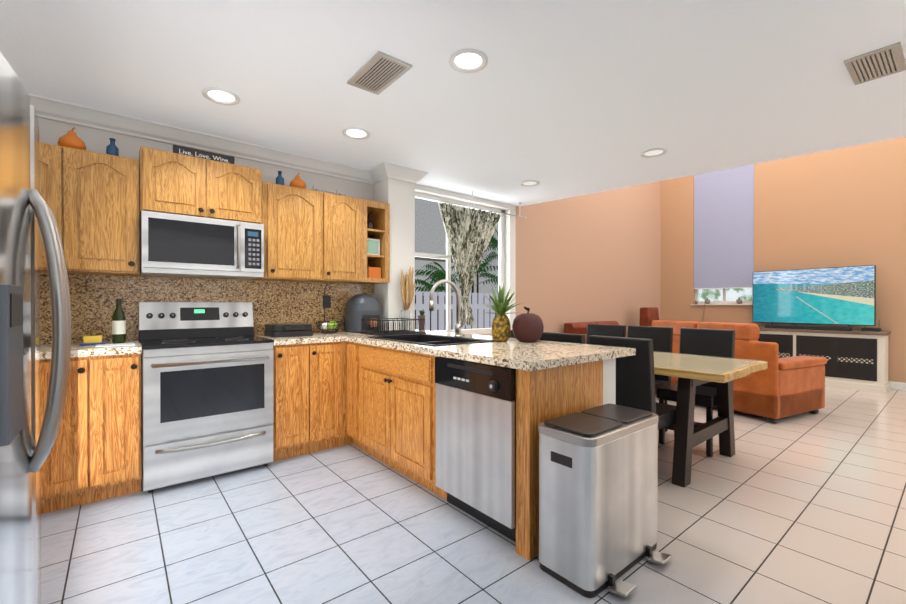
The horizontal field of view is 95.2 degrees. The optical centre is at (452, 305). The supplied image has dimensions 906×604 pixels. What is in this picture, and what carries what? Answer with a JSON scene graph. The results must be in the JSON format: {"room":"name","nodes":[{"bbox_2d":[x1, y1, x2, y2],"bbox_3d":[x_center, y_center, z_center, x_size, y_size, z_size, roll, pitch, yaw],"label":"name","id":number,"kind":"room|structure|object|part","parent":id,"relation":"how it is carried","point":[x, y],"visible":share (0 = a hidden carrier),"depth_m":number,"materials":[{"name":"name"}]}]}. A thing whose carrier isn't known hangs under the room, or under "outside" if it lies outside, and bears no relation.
{"room":"dining room and kitchen","nodes":[
{"label":"dining room and kitchen","id":0,"kind":"room"},
{"bbox_2d":[38,117,660,340],"bbox_3d":[0.401,-1.397,5.297,9.750,5.100,0.150,0,0,-39],"label":"wall","id":1,"kind":"structure","parent":0,"point":[593,257],"depth_m":6.29,"materials":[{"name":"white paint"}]},
{"bbox_2d":[40,142,83,277],"bbox_3d":[-2.626,-0.596,2.532,0.496,0.761,0.347,0,0,-39],"label":"upper cabinet","id":2,"kind":"object","parent":1,"relation":"attached to","point":[59,165],"depth_m":2.52,"materials":[{"name":"brown wood"}]},
{"bbox_2d":[80,149,143,277],"bbox_3d":[-2.361,-0.597,2.746,0.434,0.761,0.347,0,0,-39],"label":"upper cabinet","id":3,"kind":"object","parent":1,"relation":"attached to","point":[109,220],"depth_m":2.65,"materials":[{"name":"brown wood"}]},
{"bbox_2d":[57,127,85,149],"bbox_3d":[-2.435,-1.061,2.642,0.136,0.168,0.134,0,0,-39],"label":"gourd","id":4,"kind":"object","parent":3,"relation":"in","point":[70,139],"visible":0.71,"depth_m":2.60,"materials":[{"name":"orange ceramic"}]},
{"bbox_2d":[106,138,118,155],"bbox_3d":[-2.267,-1.045,2.752,0.066,0.135,0.066,0,0,-39],"label":"bottle","id":5,"kind":"object","parent":3,"relation":"on","point":[112,148],"visible":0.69,"depth_m":2.73,"materials":[{"name":"blue glass"}]},
{"bbox_2d":[136,146,219,218],"bbox_3d":[-2.011,-0.847,3.014,0.440,0.430,0.367,0,0,-39],"label":"upper cabinet","id":6,"kind":"object","parent":1,"relation":"attached to","point":[166,182],"depth_m":2.86,"materials":[{"name":"brown wood"}]},
{"bbox_2d":[139,211,263,279],"bbox_3d":[-1.859,-0.423,3.079,0.749,0.403,0.461,0,0,-39],"label":"microwave","id":7,"kind":"object","parent":6,"relation":"attached to","point":[173,245],"visible":0.98,"depth_m":2.91,"materials":[{"name":"silver metal"}]},
{"bbox_2d":[28,93,379,184],"bbox_3d":[-1.934,-1.285,3.236,2.979,0.105,0.117,0,0,-39],"label":"crown molding","id":8,"kind":"structure","parent":1,"relation":"attached to","point":[63,111],"depth_m":3.16,"materials":[{"name":"white"}]},
{"bbox_2d":[220,162,263,223],"bbox_3d":[-1.766,-0.848,3.212,0.443,0.430,0.367,0,0,-39],"label":"upper cabinet","id":9,"kind":"object","parent":1,"relation":"attached to","point":[241,187],"depth_m":3.12,"materials":[{"name":"brown wood"}]},
{"bbox_2d":[173,145,234,163],"bbox_3d":[-1.828,-1.101,3.045,0.390,0.075,0.025,0,0,-39],"label":"sign","id":10,"kind":"object","parent":9,"relation":"on","point":[230,159],"visible":0.57,"depth_m":3.03,"materials":[{"name":"black wood"}]},
{"bbox_2d":[179,149,227,161],"bbox_3d":[-1.819,-1.101,3.034,0.318,0.032,0.002,0,0,-39],"label":"lettering","id":11,"kind":"object","parent":10,"relation":"attached to","point":[203,156],"visible":1,"depth_m":3.03,"materials":[{"name":"white"}]},
{"bbox_2d":[248,182,331,281],"bbox_3d":[-1.381,-0.600,3.537,0.552,0.761,0.347,0,0,-39],"label":"upper cabinet","id":12,"kind":"object","parent":1,"relation":"attached to","point":[297,221],"depth_m":3.40,"materials":[{"name":"brown wood"}]},
{"bbox_2d":[276,171,283,184],"bbox_3d":[-1.434,-1.047,3.424,0.066,0.135,0.066,0,0,-39],"label":"bottle","id":13,"kind":"object","parent":12,"relation":"on","point":[279,179],"visible":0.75,"depth_m":3.40,"materials":[{"name":"blue glass"}]},
{"bbox_2d":[289,173,305,188],"bbox_3d":[-1.335,-1.064,3.556,0.136,0.168,0.134,0,0,-39],"label":"gourd","id":14,"kind":"object","parent":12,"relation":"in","point":[297,181],"visible":0.73,"depth_m":3.51,"materials":[{"name":"orange ceramic"}]},
{"bbox_2d":[322,295,330,307],"bbox_3d":[-1.188,-0.041,3.891,0.075,0.120,0.008,0,0,-39],"label":"outlet","id":15,"kind":"object","parent":1,"relation":"attached to","point":[327,297],"depth_m":3.89,"materials":[{"name":"black plastic"}]},
{"bbox_2d":[316,194,371,285],"bbox_3d":[-1.083,-0.601,3.777,0.502,0.761,0.347,0,0,-39],"label":"upper cabinet","id":16,"kind":"object","parent":1,"relation":"attached to","point":[351,260],"depth_m":3.70,"materials":[{"name":"brown wood"}]},
{"bbox_2d":[313,185,346,195],"bbox_3d":[-1.099,-1.015,3.695,0.302,0.069,0.024,0,0,-39],"label":"sign","id":17,"kind":"object","parent":16,"relation":"on","point":[334,192],"visible":0.46,"depth_m":3.68,"materials":[{"name":"silver metal"}]},
{"bbox_2d":[367,215,373,228],"bbox_3d":[-0.806,-0.795,3.984,0.084,0.150,0.082,0,0,-39],"label":"bottle","id":18,"kind":"object","parent":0,"point":[370,224],"visible":0.65,"depth_m":3.96,"materials":[{"name":"brown glass"}]},
{"bbox_2d":[367,238,379,254],"bbox_3d":[-0.772,-0.561,3.943,0.160,0.162,0.017,0,0,-39],"label":"framed picture","id":19,"kind":"object","parent":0,"point":[373,246],"visible":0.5,"depth_m":3.94,"materials":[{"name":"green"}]},
{"bbox_2d":[367,267,380,277],"bbox_3d":[-0.774,-0.314,3.934,0.155,0.104,0.080,0,0,-39],"label":"shelf box","id":20,"kind":"object","parent":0,"point":[373,272],"visible":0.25,"depth_m":3.90,"materials":[{"name":"orange cardboard"}]},
{"bbox_2d":[373,178,413,330],"bbox_3d":[-0.603,-0.551,4.200,0.295,1.583,0.300,0,0,-39],"label":"pillar","id":21,"kind":"structure","parent":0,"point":[397,195],"depth_m":4.07,"materials":[{"name":"white paint"}]},
{"bbox_2d":[372,346,431,377],"bbox_3d":[-0.367,0.355,2.915,0.011,0.206,0.838,0,0,-39],"label":"drawer","id":22,"kind":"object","parent":0,"relation":"attached to","point":[394,359],"depth_m":2.69,"materials":[{"name":"brown wood"}]},
{"bbox_2d":[396,334,419,341],"bbox_3d":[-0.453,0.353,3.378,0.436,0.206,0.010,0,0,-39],"label":"sink","id":23,"kind":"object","parent":0,"relation":"attached to","point":[409,337],"depth_m":3.44,"materials":[{"name":"black metal"}]},
{"bbox_2d":[424,342,451,345],"bbox_3d":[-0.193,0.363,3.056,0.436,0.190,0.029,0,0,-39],"label":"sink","id":24,"kind":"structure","parent":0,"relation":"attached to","point":[425,343],"depth_m":2.67,"materials":[{"name":"metal"}]},
{"bbox_2d":[420,334,471,341],"bbox_3d":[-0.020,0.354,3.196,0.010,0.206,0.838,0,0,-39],"label":"sink","id":25,"kind":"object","parent":0,"relation":"attached to","point":[423,337],"depth_m":3.27,"materials":[{"name":"black metal"}]},
{"bbox_2d":[0,0,905,206],"bbox_3d":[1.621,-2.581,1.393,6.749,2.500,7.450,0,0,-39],"label":"ceiling","id":26,"kind":"structure","parent":0,"point":[560,99],"depth_m":2.44,"materials":[{"name":"white paint"}]},
{"bbox_2d":[202,87,239,104],"bbox_3d":[-1.470,-1.329,2.623,0.210,0.014,0.210,0,0,-39],"label":"recessed light","id":27,"kind":"object","parent":26,"relation":"in","point":[222,96],"visible":1,"depth_m":2.62,"materials":[{"name":"white"}]},
{"bbox_2d":[342,127,369,139],"bbox_3d":[-0.747,-1.331,3.193,0.210,0.014,0.210,0,0,-39],"label":"recessed light","id":28,"kind":"object","parent":26,"relation":"in","point":[357,133],"visible":1,"depth_m":3.19,"materials":[{"name":"white"}]},
{"bbox_2d":[347,51,411,94],"bbox_3d":[-0.429,-1.329,2.377,0.210,0.012,0.390,0,0,-39],"label":"ceiling vent","id":29,"kind":"object","parent":26,"relation":"in","point":[378,72],"visible":1,"depth_m":2.35,"materials":[{"name":"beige metal"}]},
{"bbox_2d":[376,162,427,183],"bbox_3d":[-0.477,-1.288,4.041,0.497,0.105,0.101,0,0,-39],"label":"crown molding","id":30,"kind":"structure","parent":26,"relation":"attached to","point":[385,170],"depth_m":4.01,"materials":[{"name":"white paint"}]},
{"bbox_2d":[449,48,487,72],"bbox_3d":[0.083,-1.327,2.244,0.210,0.014,0.210,0,0,-39],"label":"recessed light","id":31,"kind":"object","parent":26,"relation":"in","point":[468,60],"visible":1,"depth_m":2.24,"materials":[{"name":"white plastic"}]},
{"bbox_2d":[438,191,526,218],"bbox_3d":[0.406,-1.247,5.012,1.450,0.196,0.044,0,0,-39],"label":"curtain rod","id":32,"kind":"object","parent":26,"relation":"hanging from","point":[472,192],"visible":0.98,"depth_m":4.89,"materials":[{"name":"white metal"}]},
{"bbox_2d":[438,203,501,325],"bbox_3d":[0.220,-0.460,4.864,0.960,1.370,0.114,0,0,-39],"label":"curtain","id":33,"kind":"object","parent":32,"relation":"hanging from","point":[469,232],"visible":0.98,"depth_m":4.80,"materials":[{"name":"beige fabric"}]},
{"bbox_2d":[520,180,538,186],"bbox_3d":[0.837,-1.336,4.511,0.210,0.014,0.210,0,0,-39],"label":"recessed light","id":34,"kind":"object","parent":26,"relation":"in","point":[528,183],"visible":1,"depth_m":4.52,"materials":[{"name":"white"}]},
{"bbox_2d":[641,148,666,157],"bbox_3d":[1.750,-1.333,3.603,0.210,0.014,0.210,0,0,-39],"label":"recessed light","id":35,"kind":"object","parent":26,"relation":"in","point":[653,152],"visible":1,"depth_m":3.60,"materials":[{"name":"white"}]},
{"bbox_2d":[844,41,905,84],"bbox_3d":[2.334,-1.329,2.282,0.370,0.012,0.210,0,0,-39],"label":"ceiling vent","id":36,"kind":"object","parent":26,"relation":"in","point":[878,63],"visible":0.96,"depth_m":2.26,"materials":[{"name":"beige metal"}]},
{"bbox_2d":[41,386,905,603],"bbox_3d":[2.788,1.225,2.350,9.750,0.120,7.750,0,0,-39],"label":"floor","id":37,"kind":"structure","parent":0,"point":[806,508],"depth_m":2.10,"materials":[{"name":"tile"}]},
{"bbox_2d":[0,52,70,603],"bbox_3d":[-1.538,0.280,0.961,0.956,1.782,0.910,0,0,-39],"label":"fridge","id":38,"kind":"object","parent":37,"relation":"on","point":[20,497],"depth_m":1.10,"materials":[{"name":"silver metal"}]},
{"bbox_3d":[-1.190,0.070,1.215,0.094,0.796,0.134,0,0,-39],"label":"fridge handle","id":39,"kind":"part","parent":38,"relation":"part of","materials":[{"name":"silver metal"}]},
{"bbox_2d":[48,354,107,510],"bbox_3d":[-2.356,0.727,2.569,0.291,0.874,0.637,0,0,-39],"label":"base cabinet","id":40,"kind":"object","parent":37,"relation":"on","point":[80,447],"depth_m":2.36,"materials":[{"name":"brown wood"}]},
{"bbox_2d":[40,338,141,357],"bbox_3d":[-2.559,0.270,2.397,1.186,0.039,0.646,0,0,-39],"label":"countertop","id":41,"kind":"structure","parent":40,"relation":"on","point":[45,347],"depth_m":2.45,"materials":[{"name":"beige stone"}]},
{"bbox_2d":[80,335,104,345],"bbox_3d":[-2.313,0.220,2.655,0.120,0.055,0.100,0,0,-39],"label":"butter dish","id":42,"kind":"object","parent":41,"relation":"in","point":[92,340],"visible":1,"depth_m":2.62,"materials":[{"name":"yellow"}]},
{"bbox_2d":[95,343,134,347],"bbox_3d":[-2.101,0.244,2.576,0.190,0.008,0.150,0,0,-39],"label":"spoon rest","id":43,"kind":"object","parent":41,"relation":"on","point":[113,345],"visible":0.98,"depth_m":2.55,"materials":[{"name":"white ceramic"}]},
{"bbox_2d":[112,299,125,342],"bbox_3d":[-2.231,0.100,2.760,0.072,0.295,0.071,0,0,-39],"label":"wine bottle","id":44,"kind":"object","parent":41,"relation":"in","point":[118,326],"visible":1,"depth_m":2.74,"materials":[{"name":"green glass"}]},
{"bbox_2d":[108,350,141,498],"bbox_3d":[-2.221,0.726,2.678,0.304,0.874,0.637,0,0,-39],"label":"base cabinet","id":45,"kind":"object","parent":37,"relation":"on","point":[124,370],"depth_m":2.48,"materials":[{"name":"brown wood"}]},
{"bbox_2d":[139,302,273,492],"bbox_3d":[-1.769,0.568,2.970,0.758,1.190,0.706,0,0,-39],"label":"range","id":46,"kind":"object","parent":37,"relation":"on","point":[188,406],"depth_m":2.76,"materials":[{"name":"silver metal"}]},
{"bbox_3d":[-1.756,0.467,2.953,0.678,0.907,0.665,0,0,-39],"label":"kitchen range handle","id":47,"kind":"part","parent":46,"relation":"part of","materials":[{"name":"silver metal"}]},
{"bbox_2d":[273,342,299,460],"bbox_3d":[-1.379,0.724,3.358,0.324,0.874,0.637,0,0,-39],"label":"base cabinet","id":48,"kind":"object","parent":37,"relation":"on","point":[286,355],"depth_m":3.07,"materials":[{"name":"brown wood"}]},
{"bbox_2d":[300,338,355,454],"bbox_3d":[-1.179,0.723,3.480,0.384,0.874,0.698,0,0,-39],"label":"base cabinet","id":49,"kind":"object","parent":37,"relation":"on","point":[327,369],"depth_m":3.26,"materials":[{"name":"brown wood"}]},
{"bbox_2d":[254,330,343,341],"bbox_3d":[-1.287,0.266,3.424,0.558,0.039,0.646,0,0,-39],"label":"countertop","id":50,"kind":"structure","parent":49,"relation":"on","point":[316,337],"depth_m":3.23,"materials":[{"name":"beige stone"}]},
{"bbox_2d":[264,323,312,337],"bbox_3d":[-1.346,0.197,3.400,0.320,0.095,0.315,0,0,-39],"label":"grill","id":51,"kind":"object","parent":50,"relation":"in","point":[288,330],"visible":1,"depth_m":3.31,"materials":[{"name":"black metal"}]},
{"bbox_2d":[356,342,371,451],"bbox_3d":[-0.735,0.722,3.729,0.476,0.874,0.868,0,0,-39],"label":"base cabinet","id":52,"kind":"object","parent":37,"relation":"on","point":[363,353],"depth_m":3.15,"materials":[{"name":"brown wood"}]},
{"bbox_2d":[368,366,431,490],"bbox_3d":[-0.193,0.822,3.058,0.476,0.680,0.857,0,0,-39],"label":"base cabinet","id":53,"kind":"object","parent":37,"relation":"on","point":[399,405],"depth_m":2.72,"materials":[{"name":"brown wood"}]},
{"bbox_2d":[384,366,423,377],"bbox_3d":[-0.194,0.465,3.056,0.457,0.015,0.838,0,0,-39],"label":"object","id":54,"kind":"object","parent":53,"relation":"on","point":[385,367],"depth_m":2.63,"materials":[{"name":"brown wood"}]},
{"bbox_2d":[432,354,579,553],"bbox_3d":[0.286,0.731,2.340,0.524,0.867,0.600,0,0,-39],"label":"base cabinet","id":55,"kind":"object","parent":37,"relation":"on","point":[457,417],"depth_m":2.06,"materials":[{"name":"brown wood"}]},
{"bbox_2d":[316,330,635,369],"bbox_3d":[-0.098,0.282,3.144,0.940,0.070,2.576,0,0,-39],"label":"countertop","id":56,"kind":"structure","parent":55,"relation":"on","point":[538,355],"depth_m":2.37,"materials":[{"name":"beige stone"}]},
{"bbox_2d":[316,284,342,333],"bbox_3d":[-1.112,0.021,3.715,0.236,0.444,0.237,0,0,-39],"label":"fruit basket","id":57,"kind":"object","parent":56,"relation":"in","point":[329,325],"visible":1,"depth_m":3.67,"materials":[{"name":"black metal"}]},
{"bbox_2d":[345,294,381,332],"bbox_3d":[-0.837,0.065,3.915,0.288,0.355,0.362,0,0,-39],"label":"air fryer","id":58,"kind":"object","parent":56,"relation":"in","point":[359,307],"visible":0.94,"depth_m":3.81,"materials":[{"name":"grey plastic"}]},
{"bbox_2d":[360,318,426,335],"bbox_3d":[-0.526,0.179,3.642,0.440,0.129,0.390,0,0,-39],"label":"dish rack","id":59,"kind":"object","parent":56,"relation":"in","point":[390,332],"visible":1,"depth_m":3.56,"materials":[{"name":"black metal"}]},
{"bbox_2d":[400,266,414,329],"bbox_3d":[-0.447,-0.076,4.051,0.167,0.637,0.098,0,0,-39],"label":"vase","id":60,"kind":"object","parent":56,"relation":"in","point":[407,289],"visible":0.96,"depth_m":4.03,"materials":[{"name":"clear glass"}]},
{"bbox_2d":[418,309,424,329],"bbox_3d":[-0.355,0.195,4.644,0.111,0.320,0.096,0,0,-39],"label":"plant","id":61,"kind":"object","parent":56,"relation":"on","point":[421,323],"visible":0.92,"depth_m":4.63,"materials":[{"name":"green plant"}]},
{"bbox_2d":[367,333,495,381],"bbox_3d":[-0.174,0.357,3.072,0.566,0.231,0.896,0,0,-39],"label":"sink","id":62,"kind":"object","parent":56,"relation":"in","point":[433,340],"depth_m":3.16,"materials":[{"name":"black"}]},
{"bbox_2d":[429,279,467,336],"bbox_3d":[-0.036,0.019,3.143,0.307,0.443,0.124,0,0,-39],"label":"faucet","id":63,"kind":"object","parent":56,"relation":"on","point":[458,326],"depth_m":3.22,"materials":[{"name":"silver metal"}]},
{"bbox_2d":[483,284,519,341],"bbox_3d":[0.343,0.040,2.873,0.310,0.413,0.320,0,0,-39],"label":"pineapple","id":64,"kind":"object","parent":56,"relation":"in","point":[501,328],"visible":1,"depth_m":2.83,"materials":[{"name":"green plant"}]},
{"bbox_2d":[512,307,543,341],"bbox_3d":[0.518,0.125,2.858,0.216,0.244,0.216,0,0,-39],"label":"apple ornament","id":65,"kind":"object","parent":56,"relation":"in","point":[527,327],"visible":1,"depth_m":2.78,"materials":[{"name":"red"}]},
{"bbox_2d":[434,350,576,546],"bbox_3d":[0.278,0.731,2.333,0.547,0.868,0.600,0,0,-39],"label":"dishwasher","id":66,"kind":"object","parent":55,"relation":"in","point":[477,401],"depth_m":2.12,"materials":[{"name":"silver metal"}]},
{"bbox_2d":[539,332,585,343],"bbox_3d":[0.967,0.681,3.236,0.509,0.960,0.420,0,0,-39],"label":"dining chair","id":67,"kind":"object","parent":37,"relation":"on","point":[564,337],"visible":0.06,"depth_m":3.03,"materials":[{"name":"black leather"}]},
{"bbox_2d":[563,321,618,339],"bbox_3d":[2.425,0.698,6.117,1.744,0.904,0.996,0,0,-39],"label":"sofa","id":68,"kind":"object","parent":37,"relation":"on","point":[576,328],"visible":0.08,"depth_m":6.09,"materials":[{"name":"orange leather"}]},
{"bbox_2d":[538,404,671,597],"bbox_3d":[0.715,0.841,1.888,0.601,0.652,0.378,0,0,-39],"label":"trash can","id":69,"kind":"object","parent":37,"relation":"on","point":[598,487],"visible":1,"depth_m":1.75,"materials":[{"name":"silver metal"}]},
{"bbox_2d":[586,324,625,343],"bbox_3d":[1.441,0.677,4.223,0.509,0.960,0.420,0,0,-39],"label":"dining chair","id":70,"kind":"object","parent":37,"relation":"on","point":[607,330],"visible":0.06,"depth_m":4.33,"materials":[{"name":"black wood"}]},
{"bbox_2d":[589,335,675,435],"bbox_3d":[1.259,0.683,2.842,0.509,0.960,0.420,0,0,-39],"label":"dining chair","id":71,"kind":"object","parent":37,"relation":"on","point":[635,381],"visible":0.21,"depth_m":2.62,"materials":[{"name":"black leather"}]},
{"bbox_2d":[639,307,658,325],"bbox_3d":[3.663,0.585,6.883,0.974,1.124,0.992,0,0,-39],"label":"recliner","id":72,"kind":"object","parent":37,"relation":"on","point":[648,315],"depth_m":7.07,"materials":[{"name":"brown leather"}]},
{"bbox_2d":[627,326,672,431],"bbox_3d":[1.730,0.679,3.865,0.509,0.960,0.420,0,0,-39],"label":"dining chair","id":73,"kind":"object","parent":37,"relation":"on","point":[661,338],"visible":0.17,"depth_m":3.88,"materials":[{"name":"black wood"}]},
{"bbox_2d":[657,328,734,456],"bbox_3d":[2.044,0.680,3.476,0.509,0.960,0.420,0,0,-39],"label":"dining chair","id":74,"kind":"object","parent":37,"relation":"on","point":[719,343],"visible":0.46,"depth_m":3.48,"materials":[{"name":"black wood"}]},
{"bbox_2d":[653,351,767,487],"bbox_3d":[1.353,0.781,3.545,0.939,0.758,2.006,0,0,-39],"label":"dining table","id":75,"kind":"object","parent":37,"relation":"on","point":[691,372],"visible":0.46,"depth_m":2.77,"materials":[{"name":"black wood"}]},
{"bbox_2d":[651,320,826,422],"bbox_3d":[3.219,0.667,4.961,1.016,0.974,1.644,0,0,-27],"label":"sofa","id":76,"kind":"object","parent":37,"relation":"on","point":[776,390],"visible":0.5,"depth_m":4.23,"materials":[{"name":"brown leather"}]},
{"bbox_2d":[758,327,890,392],"bbox_3d":[5.304,0.749,6.353,0.465,0.800,1.930,0,0,-39],"label":"tv console","id":77,"kind":"object","parent":37,"relation":"on","point":[857,359],"visible":0.46,"depth_m":5.79,"materials":[{"name":"beige wood"}]},
{"bbox_2d":[765,324,851,330],"bbox_3d":[5.297,0.319,6.204,0.100,0.059,1.000,0,0,-39],"label":"soundbar","id":78,"kind":"object","parent":77,"relation":"on","point":[838,328],"visible":1,"depth_m":6.13,"materials":[{"name":"black plastic"}]},
{"bbox_2d":[861,327,880,331],"bbox_3d":[5.833,0.271,5.763,0.180,0.159,0.180,0,0,-39],"label":"router","id":79,"kind":"object","parent":77,"relation":"on","point":[871,329],"visible":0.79,"depth_m":5.70,"materials":[{"name":"black plastic"}]},
{"bbox_3d":[5.429,0.312,6.311,0.160,0.073,0.930,0,0,-39],"label":"tv stand","id":80,"kind":"object","parent":77,"relation":"on","visible":0},
{"bbox_2d":[753,265,875,325],"bbox_3d":[5.410,-0.146,6.294,0.032,0.840,1.460,0,0,-33],"label":"tv","id":81,"kind":"object","parent":80,"relation":"on","point":[837,296],"visible":1,"depth_m":6.19,"materials":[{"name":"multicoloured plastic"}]},
{"bbox_2d":[661,137,905,382],"bbox_3d":[6.523,-1.397,5.355,0.150,5.100,7.450,0,0,-39],"label":"wall","id":82,"kind":"structure","parent":0,"point":[844,207],"depth_m":6.34,"materials":[{"name":"brown paint"}]},
{"bbox_2d":[702,298,709,319],"bbox_3d":[4.619,0.069,7.557,0.209,0.430,0.104,0,0,-25],"label":"plant","id":83,"kind":"object","parent":82,"relation":"attached to","point":[707,301],"visible":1,"depth_m":7.55,"materials":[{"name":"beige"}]},
{"bbox_2d":[691,304,752,304],"bbox_3d":[4.788,-0.025,7.366,0.029,0.019,1.010,0,0,-39],"label":"sill","id":84,"kind":"structure","parent":82,"relation":"attached to","point":[722,304],"depth_m":7.34,"materials":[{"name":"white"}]},
{"bbox_2d":[694,164,753,288],"bbox_3d":[4.815,-1.378,7.383,0.024,2.135,0.940,0,0,-39],"label":"window blind","id":85,"kind":"object","parent":82,"relation":"attached to","point":[724,229],"visible":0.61,"depth_m":7.35,"materials":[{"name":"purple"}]},
{"bbox_2d":[695,288,752,303],"bbox_3d":[4.887,-1.245,7.441,0.055,2.420,0.950,0,0,-39],"label":"window","id":86,"kind":"structure","parent":82,"relation":"in","point":[697,301],"depth_m":7.44,"materials":[{"name":"white"}]},
{"bbox_2d":[736,298,742,303],"bbox_3d":[4.983,-0.090,7.196,0.096,0.110,0.094,0,0,-39],"label":"plant","id":87,"kind":"object","parent":86,"relation":"attached to","point":[738,300],"visible":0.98,"depth_m":7.16,"materials":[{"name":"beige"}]},
{"bbox_2d":[888,381,905,389],"bbox_3d":[6.459,1.103,5.314,0.015,0.100,7.450,0,0,-39],"label":"baseboard","id":88,"kind":"structure","parent":82,"relation":"attached to","point":[898,385],"depth_m":5.70,"materials":[{"name":"white"}]},
{"label":"outside","id":89,"kind":"structure","parent":0,"visible":0},
{"bbox_2d":[415,192,751,333],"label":"window","id":90,"kind":"structure","parent":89,"point":[430,234],"depth_m":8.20,"materials":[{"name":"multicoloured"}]}
]}

